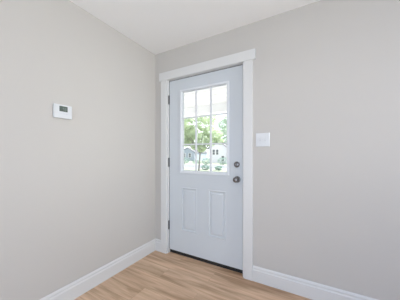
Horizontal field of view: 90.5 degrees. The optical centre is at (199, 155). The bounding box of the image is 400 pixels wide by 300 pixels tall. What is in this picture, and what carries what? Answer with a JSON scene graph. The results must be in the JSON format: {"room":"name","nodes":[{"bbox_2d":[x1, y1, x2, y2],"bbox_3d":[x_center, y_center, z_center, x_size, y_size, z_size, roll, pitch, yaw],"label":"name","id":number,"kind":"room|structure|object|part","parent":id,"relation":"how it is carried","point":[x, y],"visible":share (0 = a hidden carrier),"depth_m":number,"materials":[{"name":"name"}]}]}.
{"room":"entryway","nodes":[
{"label":"entryway","id":0,"kind":"room"},
{"bbox_2d":[0,0,154,299],"bbox_3d":[-1.741,-0.036,0.592,0.140,2.464,4.780,0,0,30],"label":"wall","id":1,"kind":"structure","parent":0,"point":[77,195],"depth_m":1.62,"materials":[{"name":"beige paint"}]},
{"bbox_2d":[53,103,71,119],"bbox_3d":[-1.087,-0.342,1.568,0.030,0.105,0.128,0,0,30],"label":"thermostat","id":2,"kind":"object","parent":1,"relation":"attached to","point":[59,111],"visible":1,"depth_m":1.55,"materials":[{"name":"white plastic"}]},
{"bbox_2d":[40,238,155,299],"bbox_3d":[-1.674,1.125,0.554,0.014,0.142,4.500,0,0,30],"label":"baseboard","id":3,"kind":"structure","parent":1,"relation":"attached to","point":[75,289],"depth_m":1.85,"materials":[{"name":"white paint"}]},
{"bbox_2d":[74,250,311,299],"bbox_3d":[0.296,1.256,-0.621,4.880,0.120,4.690,0,0,30],"label":"floor","id":4,"kind":"structure","parent":0,"point":[158,275],"depth_m":1.83,"materials":[{"name":"brown wood"}]},
{"bbox_2d":[70,0,319,54],"bbox_3d":[0.318,-1.328,-0.582,4.880,0.120,4.780,0,0,30],"label":"ceiling","id":5,"kind":"structure","parent":0,"point":[158,26],"depth_m":1.81,"materials":[{"name":"white paint"}]},
{"bbox_2d":[184,85,226,116],"bbox_3d":[1.047,-0.079,3.319,8.000,2.650,2.720,0,0,30],"label":"porch roof","id":6,"kind":"structure","parent":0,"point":[219,94],"depth_m":4.81,"materials":[{"name":"white"}]},
{"bbox_2d":[155,0,399,299],"bbox_3d":[1.467,-0.036,1.433,4.600,2.464,0.140,0,0,30],"label":"wall","id":7,"kind":"structure","parent":0,"point":[326,73],"depth_m":1.60,"materials":[{"name":"beige paint"}]},
{"bbox_2d":[155,239,160,251],"bbox_3d":[-0.517,1.125,2.476,0.091,0.142,0.014,0,0,30],"label":"baseboard","id":8,"kind":"structure","parent":7,"relation":"attached to","point":[158,242],"depth_m":2.47,"materials":[{"name":"white paint"}]},
{"bbox_2d":[168,65,242,269],"bbox_3d":[0.015,0.124,2.201,0.932,2.050,0.112,0,0,30],"label":"door","id":9,"kind":"structure","parent":7,"relation":"in","point":[206,207],"depth_m":2.17,"materials":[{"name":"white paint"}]},
{"bbox_3d":[-0.126,0.635,2.299,0.214,0.514,0.012,0,0,30],"label":"raised panel","id":10,"kind":"part","parent":9,"relation":"part of","materials":[{"name":"blue paint"}]},
{"bbox_3d":[0.181,0.635,2.124,0.211,0.514,0.012,0,0,30],"label":"raised panel","id":11,"kind":"part","parent":9,"relation":"part of","materials":[{"name":"blue paint"}]},
{"bbox_2d":[159,48,255,280],"bbox_3d":[0.051,0.105,2.239,1.179,2.223,0.182,0,0,30],"label":"door frame","id":12,"kind":"structure","parent":7,"relation":"attached to","point":[245,58],"depth_m":2.04,"materials":[{"name":"white paint"}]},
{"bbox_3d":[-0.441,0.143,2.430,0.084,2.106,0.018,0,0,30],"label":"casing","id":13,"kind":"part","parent":12,"relation":"part of","materials":[{"name":"white paint"}]},
{"bbox_3d":[0.012,-0.958,2.170,1.179,0.097,0.022,0,0,30],"label":"head casing","id":14,"kind":"part","parent":12,"relation":"part of","materials":[{"name":"white paint"}]},
{"bbox_3d":[0.464,0.143,1.915,0.087,2.106,0.018,0,0,30],"label":"casing","id":15,"kind":"part","parent":12,"relation":"part of","materials":[{"name":"white paint"}]},
{"bbox_2d":[256,133,269,146],"bbox_3d":[0.582,-0.143,1.847,0.126,0.128,0.018,0,0,30],"label":"light switch","id":16,"kind":"object","parent":7,"relation":"attached to","point":[262,139],"visible":1,"depth_m":1.85,"materials":[{"name":"white plastic"}]},
{"bbox_2d":[252,265,377,299],"bbox_3d":[1.965,1.125,1.060,3.366,0.142,0.014,0,0,30],"label":"baseboard","id":17,"kind":"structure","parent":7,"relation":"attached to","point":[295,285],"depth_m":1.69,"materials":[{"name":"white paint"}]},
{"label":"outside","id":18,"kind":"structure","parent":0,"visible":0},
{"bbox_2d":[184,160,226,171],"bbox_3d":[15.883,1.796,61.628,150.000,0.200,101.000,0,0,30],"label":"lawn","id":19,"kind":"structure","parent":18,"point":[189,162],"depth_m":35.85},
{"bbox_2d":[184,147,207,160],"bbox_3d":[-1.774,-0.289,63.064,5.600,4.170,8.600,0,0,30],"label":"house","id":20,"kind":"structure","parent":19,"relation":"on","point":[189,153],"depth_m":59.71,"materials":[{"name":"blue"}]},
{"bbox_2d":[184,114,223,170],"bbox_3d":[-0.810,-1.546,21.499,7.040,6.700,3.148,0,0,33],"label":"tree","id":21,"kind":"object","parent":19,"relation":"on","point":[189,130],"visible":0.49,"depth_m":20.78,"materials":[{"name":"green plant"}]},
{"bbox_2d":[201,165,209,169],"bbox_3d":[0.642,1.407,22.537,1.098,0.710,0.946,0,0,30],"label":"bush","id":22,"kind":"object","parent":19,"relation":"on","point":[202,166],"visible":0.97,"depth_m":22.38,"materials":[{"name":"green plant"}]},
{"bbox_2d":[202,158,209,163],"bbox_3d":[1.177,1.135,36.412,1.922,1.251,1.678,0,0,30],"label":"bush","id":23,"kind":"object","parent":19,"relation":"on","point":[205,159],"visible":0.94,"depth_m":36.19,"materials":[{"name":"green plant"}]},
{"bbox_2d":[208,140,226,162],"bbox_3d":[5.662,-0.839,46.735,5.100,5.270,7.600,0,0,30],"label":"house","id":24,"kind":"structure","parent":19,"relation":"on","point":[218,151],"depth_m":43.59,"materials":[{"name":"white"}]},
{"bbox_2d":[216,115,226,144],"bbox_3d":[4.833,-2.102,27.689,5.770,7.815,3.358,0,0,30],"label":"tree","id":25,"kind":"object","parent":19,"relation":"on","point":[224,129],"visible":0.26,"depth_m":27.93,"materials":[{"name":"green plant"}]},
{"bbox_2d":[217,157,226,164],"bbox_3d":[4.056,1.056,35.070,2.133,1.411,1.865,0,0,30],"label":"bush","id":26,"kind":"object","parent":19,"relation":"on","point":[222,158],"visible":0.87,"depth_m":35.09,"materials":[{"name":"green plant"}]},
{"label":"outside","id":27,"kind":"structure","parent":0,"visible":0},
{"bbox_2d":[184,164,226,169],"bbox_3d":[-1.581,1.786,31.008,150.000,0.220,9.500,0,0,30],"label":"sidewalk","id":28,"kind":"structure","parent":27,"point":[184,164],"depth_m":29.43,"materials":[{"name":"concrete"}]},
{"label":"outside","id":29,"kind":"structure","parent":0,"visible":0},
{"bbox_2d":[184,165,226,168],"bbox_3d":[-1.507,1.826,31.138,150.000,0.140,6.400,0,0,30],"label":"street","id":30,"kind":"structure","parent":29,"point":[225,167],"depth_m":30.60,"materials":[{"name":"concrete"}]}
]}

